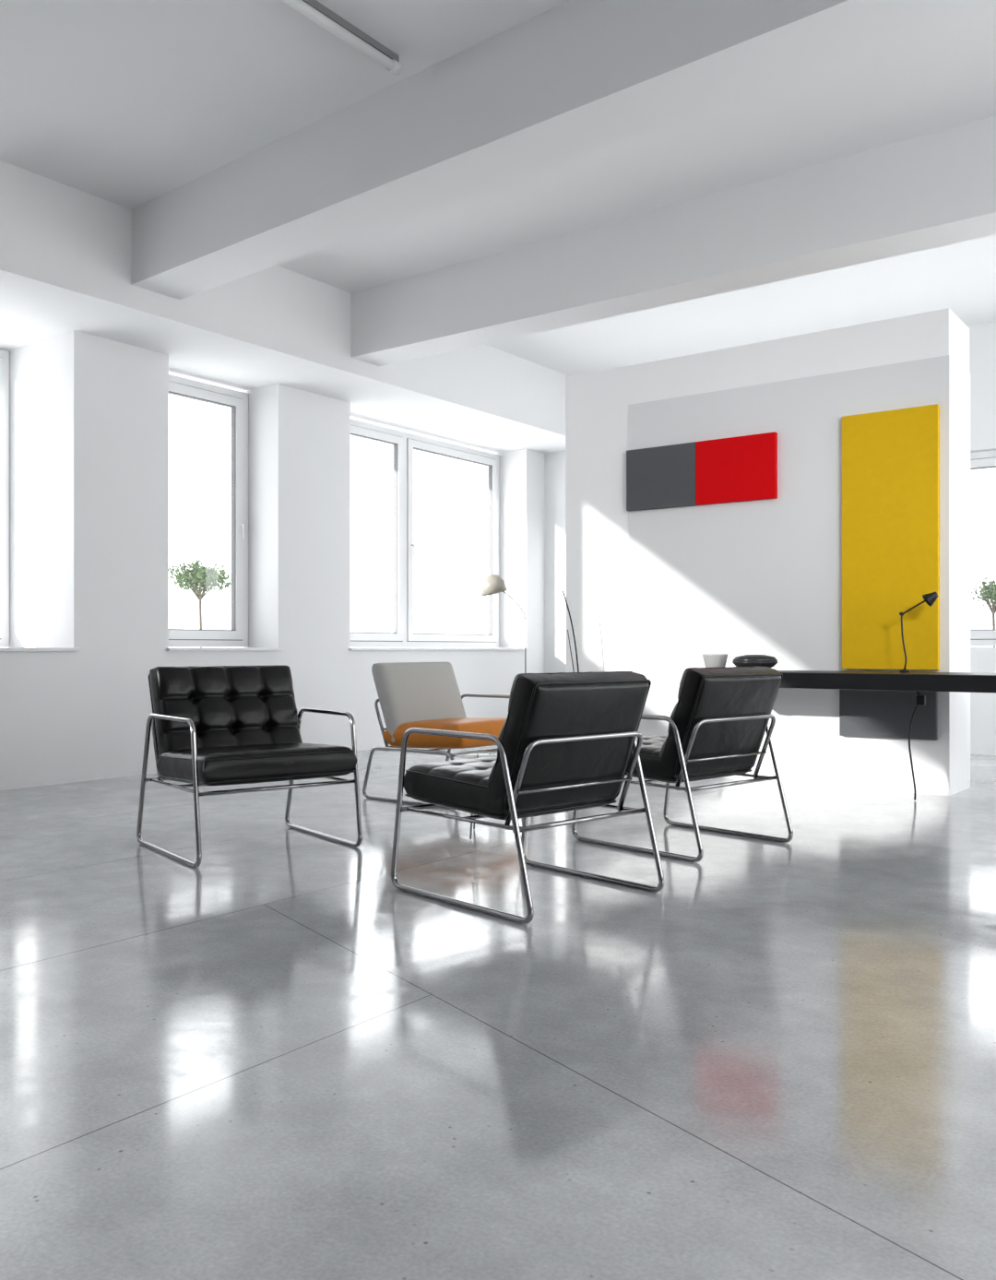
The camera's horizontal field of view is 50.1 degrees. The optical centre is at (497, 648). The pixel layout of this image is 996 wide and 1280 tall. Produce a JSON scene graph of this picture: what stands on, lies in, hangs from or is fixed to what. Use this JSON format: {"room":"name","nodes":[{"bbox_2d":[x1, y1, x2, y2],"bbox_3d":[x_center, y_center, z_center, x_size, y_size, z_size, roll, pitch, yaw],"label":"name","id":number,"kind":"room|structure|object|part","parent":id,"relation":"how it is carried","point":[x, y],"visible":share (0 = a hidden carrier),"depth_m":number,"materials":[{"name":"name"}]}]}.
{"room":"office lounge","nodes":[
{"label":"office lounge","id":0,"kind":"room"},
{"bbox_2d":[0,330,544,790],"bbox_3d":[-4.659,-0.945,5.749,0.970,3.730,16.100,0,0,37],"label":"wall","id":1,"kind":"structure","parent":0,"point":[88,414],"depth_m":7.75,"materials":[{"name":"white paint"}]},
{"bbox_2d":[0,349,9,646],"bbox_3d":[-3.921,-1.090,7.318,0.129,2.160,1.160,0,0,37],"label":"window","id":2,"kind":"structure","parent":1,"relation":"in","point":[4,354],"depth_m":7.75,"materials":[{"name":"white plastic"}]},
{"bbox_2d":[0,647,79,651],"bbox_3d":[-3.573,0.007,7.073,0.880,0.025,1.200,0,0,37],"label":"window sill","id":3,"kind":"structure","parent":1,"relation":"attached to","point":[1,648],"depth_m":7.06,"materials":[{"name":"white plastic"}]},
{"bbox_2d":[168,374,248,647],"bbox_3d":[-2.424,-1.080,8.568,0.129,2.140,1.050,0,0,37],"label":"window","id":4,"kind":"structure","parent":1,"relation":"in","point":[237,636],"depth_m":8.88,"materials":[{"name":"white plastic"}]},
{"bbox_3d":[-2.132,-0.980,8.893,0.047,0.119,0.018,0,0,37],"label":"handle","id":5,"kind":"part","parent":4,"relation":"part of","materials":[{"name":"white plastic"}]},
{"bbox_2d":[165,647,283,651],"bbox_3d":[-2.263,0.007,8.449,0.410,0.025,1.110,0,0,37],"label":"window sill","id":6,"kind":"structure","parent":1,"relation":"attached to","point":[167,648],"depth_m":8.29,"materials":[{"name":"white plastic"}]},
{"bbox_2d":[350,418,499,647],"bbox_3d":[-0.794,-1.080,10.770,0.129,2.140,2.710,0,0,37],"label":"window","id":7,"kind":"structure","parent":1,"relation":"in","point":[404,443],"depth_m":10.63,"materials":[{"name":"white plastic"}]},
{"bbox_3d":[-0.848,-0.980,10.630,0.047,0.119,0.018,0,0,37],"label":"handle","id":8,"kind":"part","parent":7,"relation":"part of","materials":[{"name":"white plastic"}]},
{"bbox_2d":[348,647,530,650],"bbox_3d":[-0.633,0.007,10.651,0.410,0.025,2.770,0,0,37],"label":"window sill","id":9,"kind":"structure","parent":1,"relation":"attached to","point":[349,648],"depth_m":10.38,"materials":[{"name":"white plastic"}]},
{"bbox_2d":[0,745,995,1279],"bbox_3d":[-0.548,0.995,2.832,11.050,0.150,16.300,0,0,37],"label":"floor","id":10,"kind":"structure","parent":0,"point":[272,1057],"depth_m":2.47,"materials":[{"name":"concrete"}]},
{"bbox_2d":[136,664,362,867],"bbox_3d":[-1.166,0.503,4.968,0.787,0.835,0.774,0,0,-37],"label":"lounge chair","id":11,"kind":"object","parent":10,"relation":"on","point":[211,726],"visible":1,"depth_m":4.95,"materials":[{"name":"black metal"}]},
{"bbox_3d":[-1.327,0.468,5.180,0.696,0.320,0.136,0,0,-37],"label":"frame","id":12,"kind":"part","parent":11,"relation":"part of","materials":[{"name":"silver metal"}]},
{"bbox_3d":[-1.472,0.609,4.737,0.022,0.623,0.774,0,0,-37],"label":"frame","id":13,"kind":"part","parent":11,"relation":"part of","materials":[{"name":"silver metal"}]},
{"bbox_3d":[-1.302,0.327,5.147,0.700,0.483,0.284,0,0,-37],"label":"backrest","id":14,"kind":"part","parent":11,"relation":"part of","materials":[{"name":"black leather"}]},
{"bbox_3d":[-1.156,0.615,4.954,0.765,0.018,0.648,0,0,-37],"label":"seat frame","id":15,"kind":"part","parent":11,"relation":"part of","materials":[{"name":"silver metal"}]},
{"bbox_3d":[-1.107,0.525,4.890,0.732,0.166,0.570,0,0,-37],"label":"seat","id":16,"kind":"part","parent":11,"relation":"part of","materials":[{"name":"black leather"}]},
{"bbox_3d":[-0.861,0.609,5.198,0.022,0.623,0.774,0,0,-37],"label":"frame","id":17,"kind":"part","parent":11,"relation":"part of","materials":[{"name":"silver metal"}]},
{"bbox_2d":[362,662,509,808],"bbox_3d":[-0.298,0.504,6.603,0.774,0.832,0.762,0,0,38],"label":"lounge chair","id":18,"kind":"object","parent":10,"relation":"on","point":[411,694],"visible":0.88,"depth_m":6.50,"materials":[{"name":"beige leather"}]},
{"bbox_3d":[-0.507,0.468,6.767,0.136,0.320,0.686,0,0,38],"label":"frame","id":19,"kind":"part","parent":18,"relation":"part of","materials":[{"name":"silver metal"}]},
{"bbox_3d":[-0.527,0.757,6.312,0.773,0.327,0.022,0,0,38],"label":"frame","id":20,"kind":"part","parent":18,"relation":"part of","materials":[{"name":"silver metal"}]},
{"bbox_3d":[-0.482,0.330,6.747,0.265,0.483,0.690,0,0,38],"label":"backrest","id":21,"kind":"part","parent":18,"relation":"part of","materials":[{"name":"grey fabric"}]},
{"bbox_3d":[-0.285,0.615,6.592,0.648,0.018,0.740,0,0,38],"label":"seat frame","id":22,"kind":"part","parent":18,"relation":"part of","materials":[{"name":"silver metal"}]},
{"bbox_3d":[-0.241,0.519,6.558,0.629,0.179,0.690,0,0,38],"label":"seat","id":23,"kind":"part","parent":18,"relation":"part of","materials":[{"name":"orange leather"}]},
{"bbox_3d":[-0.070,0.609,6.893,0.774,0.623,0.022,0,0,38],"label":"frame","id":24,"kind":"part","parent":18,"relation":"part of","materials":[{"name":"silver metal"}]},
{"bbox_2d":[469,753,522,839],"bbox_3d":[-0.042,0.717,5.256,0.350,0.398,0.350,0,0,37],"label":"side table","id":25,"kind":"object","parent":10,"relation":"on","point":[470,831],"visible":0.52,"depth_m":5.12,"materials":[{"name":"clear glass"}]},
{"bbox_3d":[-0.121,0.724,5.129,0.010,0.386,0.050,0,0,32],"label":"leg","id":26,"kind":"part","parent":25,"relation":"part of","materials":[{"name":"silver metal"}]},
{"bbox_2d":[479,573,526,673],"bbox_3d":[0.108,0.079,10.890,0.598,1.682,0.280,0,0,1],"label":"floor lamp","id":27,"kind":"object","parent":10,"relation":"on","point":[491,584],"visible":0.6,"depth_m":10.81,"materials":[{"name":"grey metal"}]},
{"bbox_3d":[-0.048,-0.645,10.891,0.286,0.233,0.280,0,0,1],"label":"lamp shade","id":28,"kind":"part","parent":27,"relation":"part of","materials":[{"name":"beige metal"}]},
{"bbox_2d":[391,671,663,924],"bbox_3d":[0.106,0.503,4.040,0.707,0.835,0.774,0,0,-43],"label":"lounge chair","id":29,"kind":"object","parent":10,"relation":"on","point":[565,741],"visible":1,"depth_m":3.81,"materials":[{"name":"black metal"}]},
{"bbox_3d":[-0.146,0.609,3.808,0.022,0.623,0.774,0,0,-43],"label":"frame","id":30,"kind":"part","parent":29,"relation":"part of","materials":[{"name":"silver metal"}]},
{"bbox_3d":[0.051,0.524,4.100,0.616,0.168,0.570,0,0,-43],"label":"seat","id":31,"kind":"part","parent":29,"relation":"part of","materials":[{"name":"black leather"}]},
{"bbox_3d":[0.095,0.615,4.053,0.685,0.018,0.648,0,0,-43],"label":"seat frame","id":32,"kind":"part","parent":29,"relation":"part of","materials":[{"name":"silver metal"}]},
{"bbox_3d":[0.259,0.327,3.874,0.616,0.483,0.284,0,0,-43],"label":"backrest","id":33,"kind":"part","parent":29,"relation":"part of","materials":[{"name":"black leather"}]},
{"bbox_3d":[0.286,0.468,3.843,0.612,0.320,0.136,0,0,-43],"label":"frame","id":34,"kind":"part","parent":29,"relation":"part of","materials":[{"name":"silver metal"}]},
{"bbox_3d":[0.359,0.609,4.271,0.022,0.623,0.774,0,0,-43],"label":"frame","id":35,"kind":"part","parent":29,"relation":"part of","materials":[{"name":"silver metal"}]},
{"bbox_2d":[562,591,579,672],"bbox_3d":[0.607,0.244,7.998,0.240,1.351,0.240,0,0,-30],"label":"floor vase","id":36,"kind":"object","parent":10,"relation":"on","point":[562,591],"visible":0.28,"depth_m":8.00,"materials":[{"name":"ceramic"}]},
{"bbox_2d":[571,666,793,862],"bbox_3d":[0.872,0.503,5.066,0.707,0.835,0.774,0,0,-42],"label":"lounge chair","id":37,"kind":"object","parent":10,"relation":"on","point":[718,721],"visible":0.88,"depth_m":4.80,"materials":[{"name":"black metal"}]},
{"bbox_3d":[0.617,0.609,4.837,0.022,0.623,0.774,0,0,-42],"label":"frame","id":38,"kind":"part","parent":37,"relation":"part of","materials":[{"name":"silver metal"}]},
{"bbox_3d":[0.817,0.524,5.127,0.616,0.168,0.570,0,0,-42],"label":"seat","id":39,"kind":"part","parent":37,"relation":"part of","materials":[{"name":"black leather"}]},
{"bbox_3d":[0.860,0.615,5.079,0.685,0.018,0.648,0,0,-42],"label":"seat frame","id":40,"kind":"part","parent":37,"relation":"part of","materials":[{"name":"silver metal"}]},
{"bbox_3d":[1.022,0.327,4.898,0.616,0.483,0.284,0,0,-42],"label":"backrest","id":41,"kind":"part","parent":37,"relation":"part of","materials":[{"name":"black leather"}]},
{"bbox_3d":[1.050,0.468,4.867,0.612,0.320,0.136,0,0,-42],"label":"frame","id":42,"kind":"part","parent":37,"relation":"part of","materials":[{"name":"silver metal"}]},
{"bbox_3d":[1.127,0.609,5.294,0.022,0.623,0.774,0,0,-42],"label":"frame","id":43,"kind":"part","parent":37,"relation":"part of","materials":[{"name":"silver metal"}]},
{"bbox_2d":[777,670,995,693],"bbox_3d":[3.033,0.534,5.997,3.900,0.772,0.650,0,0,37],"label":"desk","id":44,"kind":"object","parent":10,"relation":"on","point":[837,680],"visible":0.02,"depth_m":6.19,"materials":[{"name":"laminate"}]},
{"bbox_2d":[701,653,728,667],"bbox_3d":[1.419,0.092,6.961,0.170,0.110,0.170,0,0,37],"label":"cup","id":45,"kind":"object","parent":44,"relation":"on","point":[710,660],"visible":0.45,"depth_m":6.90,"materials":[{"name":"ceramic"}]},
{"bbox_2d":[732,654,778,667],"bbox_3d":[1.660,0.093,6.883,0.290,0.108,0.290,0,0,37],"label":"bowl","id":46,"kind":"object","parent":44,"relation":"on","point":[744,660],"visible":0.77,"depth_m":6.77,"materials":[{"name":"grey ceramic"}]},
{"bbox_3d":[1.660,0.061,6.883,0.286,0.043,0.286,0,0,37],"label":"lid","id":47,"kind":"part","parent":46,"relation":"part of","materials":[{"name":"grey ceramic"}]},
{"bbox_2d":[908,691,925,799],"bbox_3d":[2.537,0.581,6.443,0.099,0.669,0.058,0,0,15],"label":"power cable","id":48,"kind":"object","parent":44,"relation":"hanging from","point":[920,699],"visible":1,"depth_m":6.45,"materials":[{"name":"black plastic"}]},
{"bbox_2d":[899,591,938,672],"bbox_3d":[2.568,-0.098,6.497,0.229,0.492,0.086,0,0,37],"label":"desk lamp","id":49,"kind":"object","parent":44,"relation":"on","point":[930,598],"visible":0.98,"depth_m":6.51,"materials":[{"name":"black metal"}]},
{"bbox_3d":[2.546,-0.085,6.513,0.162,0.436,0.010,0,0,37],"label":"arm","id":50,"kind":"part","parent":49,"relation":"part of","materials":[{"name":"black metal"}]},
{"bbox_3d":[2.622,-0.298,6.457,0.095,0.092,0.086,0,0,37],"label":"lamp shade","id":51,"kind":"part","parent":49,"relation":"part of","materials":[{"name":"black metal"}]},
{"bbox_2d":[0,0,995,376],"bbox_3d":[-0.548,-2.945,2.832,11.050,0.270,16.300,0,0,37],"label":"ceiling","id":52,"kind":"structure","parent":0,"point":[125,103],"depth_m":5.77,"materials":[{"name":"paint"}]},
{"bbox_2d":[0,160,568,453],"bbox_3d":[-1.570,-2.495,9.310,1.700,0.630,6.700,0,0,37],"label":"beam","id":53,"kind":"structure","parent":52,"relation":"attached to","point":[65,250],"depth_m":7.79,"materials":[{"name":"paint"}]},
{"bbox_2d":[281,0,402,75],"bbox_3d":[-1.819,-2.768,3.257,0.058,0.084,4.512,0,0,37],"label":"ceiling track","id":54,"kind":"object","parent":52,"relation":"attached to","point":[314,10],"visible":1,"depth_m":4.78,"materials":[{"name":"white plastic"}]},
{"bbox_2d":[130,0,995,299],"bbox_3d":[1.289,-2.575,4.045,9.174,0.490,0.370,0,0,40],"label":"beam","id":55,"kind":"structure","parent":52,"relation":"attached to","point":[574,78],"depth_m":4.95,"materials":[{"name":"paint"}]},
{"bbox_2d":[350,116,995,366],"bbox_3d":[2.606,-2.560,5.841,9.160,0.520,0.330,0,0,37],"label":"beam","id":56,"kind":"structure","parent":52,"relation":"attached to","point":[937,189],"depth_m":6.65,"materials":[{"name":"paint"}]},
{"bbox_2d":[565,308,970,795],"bbox_3d":[1.828,-0.600,7.694,2.845,3.040,0.545,0,0,37],"label":"wall","id":57,"kind":"structure","parent":0,"point":[648,593],"depth_m":7.31,"materials":[{"name":"white paint"}]},
{"bbox_2d":[626,441,696,511],"bbox_3d":[1.195,-1.250,7.797,0.565,0.450,0.041,0,0,37],"label":"painting","id":58,"kind":"object","parent":57,"relation":"attached to","point":[658,477],"visible":1,"depth_m":7.77,"materials":[{"name":"grey fabric"}]},
{"bbox_2d":[695,431,777,505],"bbox_3d":[1.663,-1.250,7.451,0.592,0.450,0.041,0,0,37],"label":"wall panel","id":59,"kind":"object","parent":57,"relation":"attached to","point":[739,468],"visible":1,"depth_m":7.43,"materials":[{"name":"red fabric"}]},
{"bbox_2d":[839,689,937,740],"bbox_3d":[2.497,0.415,6.833,0.605,0.320,0.041,0,0,37],"label":"wall panel","id":60,"kind":"object","parent":57,"relation":"attached to","point":[862,713],"visible":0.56,"depth_m":6.81,"materials":[{"name":"grey fabric"}]},
{"bbox_2d":[841,403,939,669],"bbox_3d":[2.509,-0.693,6.825,0.602,1.655,0.041,0,0,37],"label":"wall panel","id":61,"kind":"object","parent":57,"relation":"attached to","point":[891,458],"visible":1,"depth_m":6.79,"materials":[{"name":"yellow fabric"}]},
{"bbox_2d":[544,320,995,755],"bbox_3d":[4.441,-0.945,9.154,10.550,3.730,0.200,0,0,37],"label":"wall","id":62,"kind":"structure","parent":0,"point":[982,337],"depth_m":9.27,"materials":[{"name":"white paint"}]},
{"bbox_2d":[970,450,995,646],"bbox_3d":[5.888,-0.865,8.040,4.880,1.690,0.129,0,0,37],"label":"window","id":63,"kind":"structure","parent":62,"relation":"in","point":[979,460],"depth_m":9.26,"materials":[{"name":"white plastic"}]},
{"label":"outside","id":64,"kind":"structure","parent":0,"visible":0},
{"bbox_3d":[1.688,1.095,11.191,10.600,0.150,7.200,0,0,37],"label":"floor","id":65,"kind":"structure","parent":64,"visible":0},
{"bbox_2d":[168,557,231,628],"bbox_3d":[-3.326,-0.004,12.022,0.798,2.049,0.757,0,0,-5],"label":"potted tree","id":66,"kind":"object","parent":65,"relation":"on","point":[200,579],"visible":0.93,"depth_m":11.90,"materials":[{"name":"green plant"}]},
{"bbox_2d":[970,576,995,647],"bbox_3d":[5.595,0.105,12.032,0.560,1.830,0.560,0,0,-19],"label":"potted tree","id":67,"kind":"object","parent":65,"relation":"on","point":[989,589],"visible":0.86,"depth_m":12.01,"materials":[{"name":"green plant"}]}
]}

